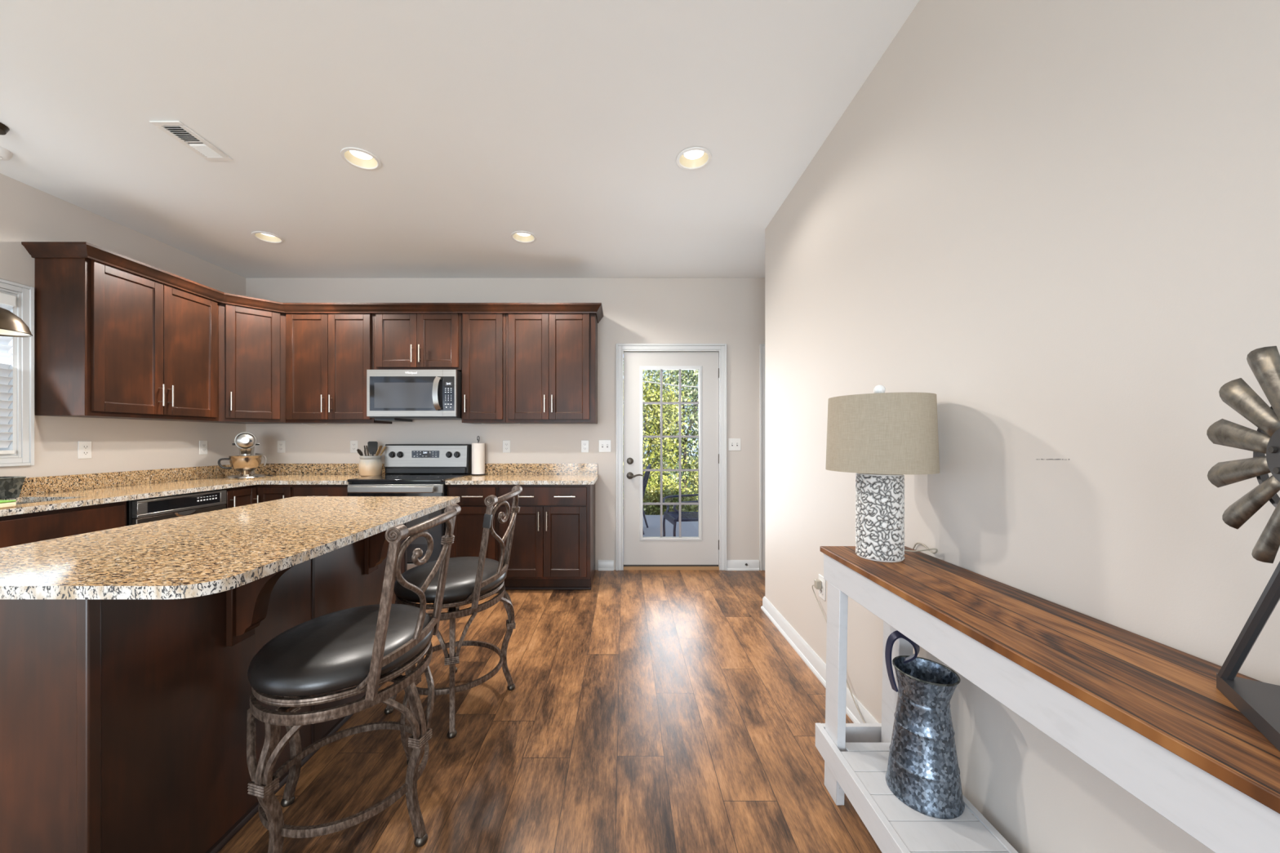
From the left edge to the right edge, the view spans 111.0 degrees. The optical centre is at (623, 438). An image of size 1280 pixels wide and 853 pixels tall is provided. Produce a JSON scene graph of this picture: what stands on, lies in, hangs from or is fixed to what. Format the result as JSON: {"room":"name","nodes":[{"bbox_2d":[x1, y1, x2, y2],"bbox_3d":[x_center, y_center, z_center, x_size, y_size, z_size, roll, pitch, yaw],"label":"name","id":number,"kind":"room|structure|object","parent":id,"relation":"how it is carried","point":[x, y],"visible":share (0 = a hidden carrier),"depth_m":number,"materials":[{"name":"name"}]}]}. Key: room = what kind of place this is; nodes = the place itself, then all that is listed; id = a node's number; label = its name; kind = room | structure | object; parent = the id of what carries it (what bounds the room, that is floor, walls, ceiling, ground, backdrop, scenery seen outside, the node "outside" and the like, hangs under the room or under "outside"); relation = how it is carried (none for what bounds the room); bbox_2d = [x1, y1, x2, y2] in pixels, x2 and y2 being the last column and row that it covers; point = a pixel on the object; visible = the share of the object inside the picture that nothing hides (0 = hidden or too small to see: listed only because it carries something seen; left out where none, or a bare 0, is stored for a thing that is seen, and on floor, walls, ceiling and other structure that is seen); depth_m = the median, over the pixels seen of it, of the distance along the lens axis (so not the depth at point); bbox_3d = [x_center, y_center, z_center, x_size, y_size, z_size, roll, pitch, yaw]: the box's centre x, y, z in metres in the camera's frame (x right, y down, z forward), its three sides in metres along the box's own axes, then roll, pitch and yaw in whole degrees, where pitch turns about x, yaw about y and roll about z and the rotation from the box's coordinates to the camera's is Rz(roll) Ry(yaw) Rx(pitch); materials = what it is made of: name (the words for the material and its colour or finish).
{"room":"kitchen","nodes":[
{"label":"kitchen","id":0,"kind":"room"},
{"bbox_2d":[0,173,245,477],"bbox_3d":[-3.623,-0.245,0.265,0.150,2.950,8.030,0,0,0],"label":"wall","id":1,"kind":"structure","parent":0,"point":[28,213],"depth_m":2.97,"materials":[{"name":"paint"}]},
{"bbox_2d":[0,278,34,466],"bbox_3d":[-3.607,-0.375,2.145,0.162,1.066,0.976,0,0,0],"label":"window","id":2,"kind":"structure","parent":1,"relation":"in","point":[25,294],"depth_m":2.58,"materials":[{"name":"white paint"}]},
{"bbox_2d":[0,292,16,454],"bbox_3d":[-3.550,-0.371,2.145,0.064,0.916,0.806,0,0,0],"label":"window blind","id":3,"kind":"object","parent":2,"relation":"attached to","point":[7,301],"visible":0.84,"depth_m":2.52,"materials":[{"name":"white plastic"}]},
{"bbox_2d":[77,440,91,458],"bbox_3d":[-3.543,0.072,2.893,0.009,0.116,0.072,0,0,0],"label":"electrical outlet","id":4,"kind":"object","parent":1,"relation":"attached to","point":[84,447],"visible":1,"depth_m":2.89,"materials":[{"name":"white plastic"}]},
{"bbox_2d":[82,444,88,448],"bbox_3d":[-3.541,0.052,2.893,0.004,0.028,0.034,0,0,0],"label":"receptacle","id":5,"kind":"object","parent":4,"relation":"attached to","point":[84,446],"depth_m":2.89,"materials":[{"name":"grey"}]},
{"bbox_2d":[82,450,88,455],"bbox_3d":[-3.541,0.092,2.893,0.004,0.028,0.034,0,0,0],"label":"receptacle","id":6,"kind":"object","parent":4,"relation":"attached to","point":[84,452],"depth_m":2.89,"materials":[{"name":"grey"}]},
{"bbox_2d":[35,257,217,421],"bbox_3d":[-3.366,-0.624,3.083,0.360,0.964,0.873,0,0,0],"label":"upper cabinet","id":7,"kind":"object","parent":1,"relation":"attached to","point":[111,342],"visible":1,"depth_m":2.81,"materials":[{"name":"brown wood"}]},
{"bbox_2d":[21,241,603,323],"bbox_3d":[-1.972,-1.125,3.627,3.689,0.074,1.066,0,0,-21],"label":"crown molding","id":8,"kind":"structure","parent":7,"relation":"on","point":[35,249],"depth_m":3.69,"materials":[{"name":"brown wood"}]},
{"bbox_2d":[19,463,386,495],"bbox_3d":[-2.864,0.280,2.565,1.368,0.100,3.130,0,0,0],"label":"backsplash","id":9,"kind":"structure","parent":1,"relation":"attached to","point":[37,485],"depth_m":3.32,"materials":[{"name":"beige stone"}]},
{"bbox_2d":[199,440,207,454],"bbox_3d":[-3.543,0.072,3.709,0.009,0.116,0.072,0,0,0],"label":"electrical outlet","id":10,"kind":"object","parent":1,"relation":"attached to","point":[202,444],"visible":1,"depth_m":3.70,"materials":[{"name":"white plastic"}]},
{"bbox_2d":[0,0,919,277],"bbox_3d":[-0.274,-1.513,0.265,6.848,0.001,8.030,0,0,0],"label":"ceiling","id":11,"kind":"structure","parent":0,"point":[565,123],"depth_m":2.07,"materials":[{"name":"paint"}]},
{"bbox_2d":[0,146,13,160],"bbox_3d":[-3.285,-1.494,2.285,0.130,0.038,0.130,0,0,0],"label":"smoke detector","id":12,"kind":"object","parent":11,"relation":"attached to","point":[5,154],"visible":1,"depth_m":2.30,"materials":[{"name":"white plastic"}]},
{"bbox_2d":[0,122,32,337],"bbox_3d":[-3.035,-1.014,2.100,0.256,0.997,0.256,0,0,0],"label":"pendant lamp","id":13,"kind":"object","parent":11,"relation":"hanging from","point":[11,325],"visible":1,"depth_m":2.12,"materials":[{"name":"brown metal"}]},
{"bbox_2d":[149,120,233,160],"bbox_3d":[-2.182,-1.508,2.233,0.142,0.010,0.292,0,0,0],"label":"ceiling vent","id":14,"kind":"object","parent":11,"relation":"in","point":[176,130],"visible":1,"depth_m":2.22,"materials":[{"name":"white metal"}]},
{"bbox_2d":[251,231,284,243],"bbox_3d":[-2.663,-1.526,3.293,0.190,0.042,0.190,0,0,0],"label":"recessed light","id":15,"kind":"object","parent":11,"relation":"in","point":[264,236],"visible":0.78,"depth_m":3.32,"materials":[{"name":"white metal"}]},
{"bbox_2d":[340,146,381,170],"bbox_3d":[-1.416,-1.526,2.372,0.190,0.042,0.190,0,0,0],"label":"recessed light","id":16,"kind":"object","parent":11,"relation":"in","point":[357,157],"visible":0.84,"depth_m":2.40,"materials":[{"name":"white metal"}]},
{"bbox_2d":[510,231,536,243],"bbox_3d":[-0.748,-1.526,3.288,0.190,0.042,0.190,0,0,0],"label":"recessed light","id":17,"kind":"object","parent":11,"relation":"in","point":[524,237],"visible":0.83,"depth_m":3.32,"materials":[{"name":"white metal"}]},
{"bbox_2d":[675,146,711,169],"bbox_3d":[0.378,-1.526,2.370,0.190,0.042,0.190,0,0,0],"label":"recessed light","id":18,"kind":"object","parent":11,"relation":"in","point":[694,157],"visible":0.88,"depth_m":2.40,"materials":[{"name":"white metal"}]},
{"bbox_2d":[245,277,764,569],"bbox_3d":[-0.199,-0.245,4.205,6.698,2.950,0.150,0,0,0],"label":"wall","id":19,"kind":"structure","parent":0,"point":[730,311],"depth_m":4.13,"materials":[{"name":"paint"}]},
{"bbox_2d":[188,302,297,423],"bbox_3d":[-3.242,-0.624,3.824,0.608,0.964,0.608,0,0,0],"label":"upper cabinet","id":20,"kind":"object","parent":19,"relation":"attached to","point":[251,341],"visible":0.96,"depth_m":3.65,"materials":[{"name":"brown wood"}]},
{"bbox_2d":[277,440,284,453],"bbox_3d":[-3.213,0.072,4.125,0.072,0.116,0.009,0,0,0],"label":"electrical outlet","id":21,"kind":"object","parent":19,"relation":"attached to","point":[281,444],"visible":1,"depth_m":4.12,"materials":[{"name":"white plastic"}]},
{"bbox_2d":[285,313,391,423],"bbox_3d":[-2.554,-0.624,3.948,0.763,0.964,0.360,0,0,0],"label":"upper cabinet","id":22,"kind":"object","parent":19,"relation":"attached to","point":[329,356],"visible":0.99,"depth_m":3.82,"materials":[{"name":"brown wood"}]},
{"bbox_2d":[350,440,358,453],"bbox_3d":[-2.530,0.072,4.125,0.072,0.116,0.009,0,0,0],"label":"electrical outlet","id":23,"kind":"object","parent":19,"relation":"attached to","point":[353,444],"visible":0.94,"depth_m":4.12,"materials":[{"name":"white plastic"}]},
{"bbox_2d":[373,313,462,372],"bbox_3d":[-1.791,-0.853,3.948,0.761,0.506,0.360,0,0,0],"label":"upper cabinet","id":24,"kind":"object","parent":19,"relation":"attached to","point":[402,341],"visible":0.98,"depth_m":3.82,"materials":[{"name":"brown wood"}]},
{"bbox_2d":[366,369,462,422],"bbox_3d":[-1.786,-0.371,3.891,0.750,0.425,0.474,0,0,0],"label":"microwave","id":25,"kind":"object","parent":24,"relation":"attached to","point":[392,395],"visible":0.99,"depth_m":3.70,"materials":[{"name":"silver metal"}]},
{"bbox_2d":[462,313,510,423],"bbox_3d":[-1.218,-0.624,3.948,0.384,0.964,0.360,0,0,0],"label":"upper cabinet","id":26,"kind":"object","parent":19,"relation":"attached to","point":[483,335],"visible":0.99,"depth_m":3.82,"materials":[{"name":"brown wood"}]},
{"bbox_2d":[502,440,510,453],"bbox_3d":[-1.099,0.070,4.125,0.072,0.116,0.009,0,0,0],"label":"electrical outlet","id":27,"kind":"object","parent":19,"relation":"attached to","point":[506,443],"visible":1,"depth_m":4.12,"materials":[{"name":"white plastic"}]},
{"bbox_2d":[484,463,597,474],"bbox_3d":[-0.831,0.280,4.120,1.166,0.100,0.020,0,0,0],"label":"backsplash","id":28,"kind":"structure","parent":19,"relation":"attached to","point":[490,468],"depth_m":4.11,"materials":[{"name":"beige stone"}]},
{"bbox_2d":[506,313,597,423],"bbox_3d":[-0.635,-0.624,3.948,0.779,0.964,0.360,0,0,0],"label":"upper cabinet","id":29,"kind":"object","parent":19,"relation":"attached to","point":[552,358],"visible":1,"depth_m":3.82,"materials":[{"name":"brown wood"}]},
{"bbox_2d":[581,440,588,453],"bbox_3d":[-0.363,0.070,4.125,0.072,0.116,0.009,0,0,0],"label":"electrical outlet","id":30,"kind":"object","parent":19,"relation":"attached to","point":[584,443],"visible":1,"depth_m":4.12,"materials":[{"name":"white plastic"}]},
{"bbox_2d":[598,440,611,452],"bbox_3d":[-0.176,0.066,4.122,0.116,0.116,0.016,0,0,0],"label":"light switch","id":31,"kind":"object","parent":19,"relation":"attached to","point":[604,446],"visible":1,"depth_m":4.12,"materials":[{"name":"white plastic"}]},
{"bbox_2d":[598,560,613,570],"bbox_3d":[-0.167,1.183,4.118,0.147,0.094,0.024,0,0,0],"label":"baseboard","id":32,"kind":"structure","parent":19,"relation":"attached to","point":[603,565],"depth_m":4.12,"materials":[{"name":"white paint"}]},
{"bbox_2d":[616,343,726,570],"bbox_3d":[0.447,0.169,4.177,1.035,2.122,0.186,0,0,0],"label":"door","id":33,"kind":"structure","parent":19,"relation":"in","point":[707,551],"depth_m":4.14,"materials":[{"name":"white paint"}]},
{"bbox_2d":[642,369,698,537],"bbox_3d":[0.445,0.136,4.163,0.530,1.588,0.018,0,0,0],"label":"grille","id":34,"kind":"object","parent":33,"relation":"attached to","point":[661,402],"depth_m":4.15,"materials":[{"name":"grey"}]},
{"bbox_2d":[728,438,741,450],"bbox_3d":[1.042,0.052,4.122,0.116,0.116,0.016,0,0,0],"label":"light switch","id":35,"kind":"object","parent":19,"relation":"attached to","point":[734,444],"visible":1,"depth_m":4.12,"materials":[{"name":"white plastic"}]},
{"bbox_2d":[726,560,759,570],"bbox_3d":[1.117,1.183,4.118,0.303,0.094,0.024,0,0,0],"label":"baseboard","id":36,"kind":"structure","parent":19,"relation":"attached to","point":[731,565],"depth_m":4.12,"materials":[{"name":"white paint"}]},
{"bbox_2d":[759,343,764,570],"bbox_3d":[1.722,0.171,4.119,0.893,2.118,0.022,0,0,0],"label":"door","id":37,"kind":"structure","parent":19,"relation":"in","point":[762,347],"depth_m":4.11,"materials":[{"name":"white paint"}]},
{"bbox_2d":[217,569,881,852],"bbox_3d":[-0.274,1.290,0.200,6.848,0.120,7.900,0,0,0],"label":"floor","id":38,"kind":"structure","parent":0,"point":[646,711],"depth_m":1.79,"materials":[{"name":"brown wood"}]},
{"bbox_2d":[0,501,126,548],"bbox_3d":[-3.214,0.796,2.145,0.665,0.868,0.909,0,0,0],"label":"base cabinet","id":39,"kind":"object","parent":38,"relation":"on","point":[31,527],"visible":0.11,"depth_m":2.28,"materials":[{"name":"brown wood"}]},
{"bbox_2d":[126,488,226,525],"bbox_3d":[-3.209,0.749,2.916,0.617,0.762,0.606,0,0,0],"label":"dishwasher","id":40,"kind":"object","parent":38,"relation":"on","point":[155,508],"visible":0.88,"depth_m":2.84,"materials":[{"name":"black metal"}]},
{"bbox_2d":[0,522,407,852],"bbox_3d":[-1.433,0.795,1.736,0.833,0.870,1.478,0,0,0],"label":"kitchen island","id":41,"kind":"object","parent":38,"relation":"on","point":[123,722],"visible":0.59,"depth_m":1.13,"materials":[{"name":"brown"}]},
{"bbox_2d":[0,496,459,599],"bbox_3d":[-1.409,0.344,1.754,0.946,0.030,1.537,0,0,0],"label":"island countertop","id":42,"kind":"structure","parent":41,"relation":"on","point":[221,550],"depth_m":1.32,"materials":[{"name":"beige stone"}]},
{"bbox_2d":[222,484,293,508],"bbox_3d":[-3.098,0.796,3.677,0.896,0.868,0.902,0,0,0],"label":"base cabinet","id":43,"kind":"object","parent":38,"relation":"on","point":[254,494],"visible":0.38,"depth_m":3.48,"materials":[{"name":"brown wood"}]},
{"bbox_2d":[0,463,386,516],"bbox_3d":[-2.864,0.295,2.565,1.368,0.131,3.130,0,0,0],"label":"countertop","id":44,"kind":"structure","parent":43,"relation":"on","point":[63,491],"depth_m":3.08,"materials":[{"name":"beige stone"}]},
{"bbox_2d":[0,500,16,508],"bbox_3d":[-2.985,0.313,2.095,0.072,0.033,0.084,0,0,-4],"label":"sponge","id":45,"kind":"object","parent":44,"relation":"on","point":[3,504],"visible":1,"depth_m":2.11,"materials":[{"name":"beige"}]},
{"bbox_2d":[0,476,26,499],"bbox_3d":[-3.455,0.271,2.280,0.128,0.116,0.432,0,0,0],"label":"planter box","id":46,"kind":"object","parent":44,"relation":"on","point":[10,486],"visible":1,"depth_m":2.44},
{"bbox_2d":[217,432,272,479],"bbox_3d":[-3.189,0.136,3.732,0.266,0.386,0.342,0,0,-10],"label":"stand mixer","id":47,"kind":"object","parent":44,"relation":"on","point":[246,463],"visible":1,"depth_m":3.62,"materials":[{"name":"silver metal"}]},
{"bbox_2d":[217,455,262,475],"bbox_3d":[-3.172,0.221,3.674,0.248,0.162,0.219,0,0,0],"label":"bowl","id":48,"kind":"object","parent":47,"relation":"on","point":[246,465],"depth_m":3.61,"materials":[{"name":"brown metal"}]},
{"bbox_2d":[358,455,382,476],"bbox_3d":[-2.264,0.239,3.930,0.187,0.180,0.182,0,0,0],"label":"utensil crock","id":49,"kind":"object","parent":44,"relation":"on","point":[369,465],"visible":0.97,"depth_m":3.86,"materials":[{"name":"white ceramic"}]},
{"bbox_2d":[356,448,363,455],"bbox_3d":[-2.316,0.202,3.931,0.150,0.230,0.055,0,0,18],"label":"spoon","id":50,"kind":"object","parent":49,"relation":"in","point":[359,451],"visible":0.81,"depth_m":3.94,"materials":[{"name":"brown metal"}]},
{"bbox_2d":[364,445,368,456],"bbox_3d":[-2.284,0.186,3.925,0.058,0.257,0.042,0,0,13],"label":"tongs","id":51,"kind":"object","parent":49,"relation":"in","point":[364,446],"visible":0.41,"depth_m":3.93,"materials":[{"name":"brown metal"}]},
{"bbox_2d":[367,441,377,456],"bbox_3d":[-2.262,0.168,3.966,0.080,0.293,0.049,0,0,-32],"label":"spatula","id":52,"kind":"object","parent":49,"relation":"in","point":[372,446],"visible":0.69,"depth_m":3.98,"materials":[{"name":"black plastic"}]},
{"bbox_2d":[375,445,382,456],"bbox_3d":[-2.232,0.187,3.940,0.114,0.258,0.080,0,0,-11],"label":"wooden spatula","id":53,"kind":"object","parent":49,"relation":"in","point":[380,448],"visible":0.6,"depth_m":3.94,"materials":[{"name":"brown wood"}]},
{"bbox_2d":[379,446,386,455],"bbox_3d":[-2.217,0.190,3.964,0.132,0.252,0.055,0,0,-23],"label":"wooden spoon","id":54,"kind":"object","parent":49,"relation":"in","point":[384,447],"visible":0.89,"depth_m":3.97,"materials":[{"name":"brown wood"}]},
{"bbox_2d":[293,484,348,497],"bbox_3d":[-2.414,0.796,3.796,0.469,0.868,0.665,0,0,0],"label":"base cabinet","id":55,"kind":"object","parent":38,"relation":"on","point":[298,490],"visible":0.09,"depth_m":3.50,"materials":[{"name":"brown wood"}]},
{"bbox_2d":[246,503,461,852],"bbox_3d":[-0.865,0.735,1.413,0.585,0.990,0.562,0,0,0],"label":"bar stool","id":56,"kind":"object","parent":38,"relation":"on","point":[354,651],"visible":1,"depth_m":1.26,"materials":[{"name":"brown metal"}]},
{"bbox_2d":[247,604,434,697],"bbox_3d":[-0.876,0.641,1.413,0.480,0.088,0.540,0,0,0],"label":"seat cushion","id":57,"kind":"object","parent":56,"relation":"on","point":[331,652],"depth_m":1.26,"materials":[{"name":"black leather"}]},
{"bbox_2d":[346,444,471,570],"bbox_3d":[-1.796,0.639,3.761,0.762,1.182,0.698,0,0,0],"label":"range","id":58,"kind":"object","parent":38,"relation":"on","point":[411,469],"visible":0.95,"depth_m":3.67,"materials":[{"name":"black metal"}]},
{"bbox_2d":[346,481,447,562],"bbox_3d":[-1.796,0.755,3.761,0.756,0.830,0.698,0,0,0],"label":"oven","id":59,"kind":"object","parent":58,"relation":"in","point":[355,488],"depth_m":3.47,"materials":[{"name":"silver glass"}]},
{"bbox_2d":[346,473,470,482],"bbox_3d":[-1.796,0.328,3.764,0.760,0.022,0.612,0,0,0],"label":"cooktop","id":60,"kind":"object","parent":58,"relation":"in","point":[388,477],"depth_m":3.59,"materials":[{"name":"grey glass"}]},
{"bbox_2d":[383,484,522,738],"bbox_3d":[-0.790,0.735,2.072,0.581,0.990,0.551,0,0,0],"label":"bar stool","id":61,"kind":"object","parent":38,"relation":"on","point":[469,580],"visible":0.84,"depth_m":1.91,"materials":[{"name":"brown metal"}]},
{"bbox_2d":[393,556,506,603],"bbox_3d":[-0.805,0.641,2.072,0.480,0.088,0.540,0,0,0],"label":"seat cushion","id":62,"kind":"object","parent":61,"relation":"on","point":[462,583],"depth_m":1.92,"materials":[{"name":"black leather"}]},
{"bbox_2d":[447,484,497,560],"bbox_3d":[-1.210,0.796,3.796,0.407,0.868,0.665,0,0,0],"label":"base cabinet","id":63,"kind":"object","parent":38,"relation":"on","point":[468,529],"visible":0.25,"depth_m":3.51,"materials":[{"name":"brown wood"}]},
{"bbox_2d":[491,586,591,590],"bbox_3d":[-0.839,1.220,3.588,1.150,0.020,0.012,0,0,0],"label":"strip","id":64,"kind":"object","parent":38,"relation":"on","point":[506,588],"visible":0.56,"depth_m":3.58,"materials":[{"name":"black wood"}]},
{"bbox_2d":[497,483,595,587],"bbox_3d":[-0.636,0.796,3.796,0.739,0.868,0.665,0,0,0],"label":"base cabinet","id":65,"kind":"object","parent":38,"relation":"on","point":[553,542],"visible":0.88,"depth_m":3.51,"materials":[{"name":"brown wood"}]},
{"bbox_2d":[445,463,598,484],"bbox_3d":[-0.825,0.295,3.806,1.178,0.131,0.648,0,0,0],"label":"countertop","id":66,"kind":"structure","parent":65,"relation":"on","point":[496,473],"depth_m":3.98,"materials":[{"name":"beige stone"}]},
{"bbox_2d":[470,435,486,475],"bbox_3d":[-1.334,0.150,4.035,0.144,0.358,0.144,0,0,0],"label":"paper towel holder","id":67,"kind":"object","parent":66,"relation":"on","point":[477,449],"visible":1,"depth_m":3.99,"materials":[{"name":"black paper"}]},
{"bbox_2d":[815,546,1279,852],"bbox_3d":[0.853,0.807,0.670,0.322,0.845,1.840,0,0,0],"label":"console table","id":68,"kind":"object","parent":38,"relation":"on","point":[1151,717],"visible":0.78,"depth_m":0.81,"materials":[{"name":"brown wood"}]},
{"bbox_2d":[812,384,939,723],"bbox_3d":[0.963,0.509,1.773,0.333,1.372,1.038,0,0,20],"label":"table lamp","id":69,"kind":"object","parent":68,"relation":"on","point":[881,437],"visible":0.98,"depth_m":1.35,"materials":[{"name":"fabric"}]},
{"bbox_2d":[884,631,964,819],"bbox_3d":[0.876,0.802,1.285,0.191,0.456,0.191,0,0,0],"label":"jug","id":70,"kind":"object","parent":68,"relation":"on","point":[922,773],"visible":1,"depth_m":1.23,"materials":[{"name":"metal"}]},
{"bbox_2d":[1206,346,1279,751],"bbox_3d":[0.871,0.123,0.535,0.121,0.523,0.308,0,0,38],"label":"ornament","id":71,"kind":"object","parent":68,"relation":"on","point":[1259,702],"visible":1,"depth_m":0.62,"materials":[{"name":"grey metal"}]},
{"bbox_2d":[764,0,1279,852],"bbox_3d":[1.080,-0.245,-0.290,0.121,2.950,6.920,0,0,0],"label":"wall","id":72,"kind":"structure","parent":0,"point":[1056,223],"depth_m":1.05,"materials":[{"name":"paint"}]},
{"bbox_2d":[760,596,878,723],"bbox_3d":[1.258,1.183,-0.203,0.524,0.094,6.794,0,0,0],"label":"baseboard","id":73,"kind":"structure","parent":72,"relation":"attached to","point":[818,667],"depth_m":2.38,"materials":[{"name":"white paint"}]},
{"bbox_2d":[818,573,825,600],"bbox_3d":[1.015,0.760,2.255,0.009,0.116,0.072,0,0,0],"label":"electrical outlet","id":74,"kind":"object","parent":72,"relation":"attached to","point":[821,592],"visible":0.91,"depth_m":2.24,"materials":[{"name":"white plastic"}]},
{"label":"outside","id":75,"kind":"structure","parent":0,"visible":0},
{"bbox_2d":[644,456,697,515],"bbox_3d":[0.000,1.690,13.000,60.000,0.280,54.000,0,0,0],"label":"ground","id":76,"kind":"structure","parent":75,"point":[689,483],"depth_m":15.56,"materials":[{"name":"green plant"}]},
{"bbox_2d":[642,369,696,502],"bbox_3d":[0.424,-0.083,9.857,2.397,3.276,1.845,0,0,-6],"label":"leafy tree","id":77,"kind":"object","parent":76,"relation":"on","point":[673,409],"visible":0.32,"depth_m":9.67,"materials":[{"name":"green plant"}]},
{"bbox_2d":[642,515,697,537],"bbox_3d":[1.500,1.465,6.190,15.000,0.130,3.820,0,0,0],"label":"patio","id":78,"kind":"structure","parent":76,"relation":"on","point":[688,529],"depth_m":6.88,"materials":[{"name":"concrete"}]},
{"bbox_2d":[642,464,651,534],"bbox_3d":[0.079,0.892,6.740,0.681,1.025,0.610,0,0,10],"label":"patio chair","id":79,"kind":"object","parent":78,"relation":"on","point":[646,474],"visible":0.3,"depth_m":6.75,"materials":[{"name":"blue paint"}]},
{"bbox_2d":[662,493,697,537],"bbox_3d":[0.879,0.892,5.608,0.681,1.025,0.610,0,0,-8],"label":"patio chair","id":80,"kind":"object","parent":78,"relation":"on","point":[673,517],"visible":0.23,"depth_m":5.62,"materials":[{"name":"blue paint"}]},
{"bbox_2d":[642,369,697,497],"bbox_3d":[1.649,-0.656,11.609,3.754,4.419,2.575,0,0,0],"label":"leafy tree","id":81,"kind":"object","parent":76,"relation":"on","point":[693,419],"visible":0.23,"depth_m":11.32,"materials":[{"name":"green plant"}]},
{"bbox_2d":[642,475,697,515],"bbox_3d":[0.719,1.130,8.732,1.876,0.865,1.161,0,0,17],"label":"leafy bush","id":82,"kind":"object","parent":76,"relation":"on","point":[669,491],"visible":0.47,"depth_m":8.60,"materials":[{"name":"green plant"}]},
{"bbox_2d":[642,369,697,483],"bbox_3d":[1.365,-1.535,14.989,6.239,6.213,3.210,0,0,-7],"label":"leafy tree","id":83,"kind":"object","parent":76,"relation":"on","point":[687,384],"visible":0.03,"depth_m":14.84,"materials":[{"name":"green plant"}]},
{"bbox_2d":[675,451,697,511],"bbox_3d":[2.014,0.879,9.400,1.764,1.384,1.606,0,0,-44],"label":"leafy bush","id":84,"kind":"object","parent":76,"relation":"on","point":[695,478],"visible":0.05,"depth_m":9.40,"materials":[{"name":"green plant"}]},
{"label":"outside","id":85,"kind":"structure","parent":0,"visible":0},
{"bbox_2d":[642,381,697,387],"bbox_3d":[1.500,-1.295,8.400,15.001,0.971,0.024,0,0,0],"label":"cable","id":86,"kind":"object","parent":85,"point":[642,381],"visible":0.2,"depth_m":8.39,"materials":[{"name":"grey plastic"}]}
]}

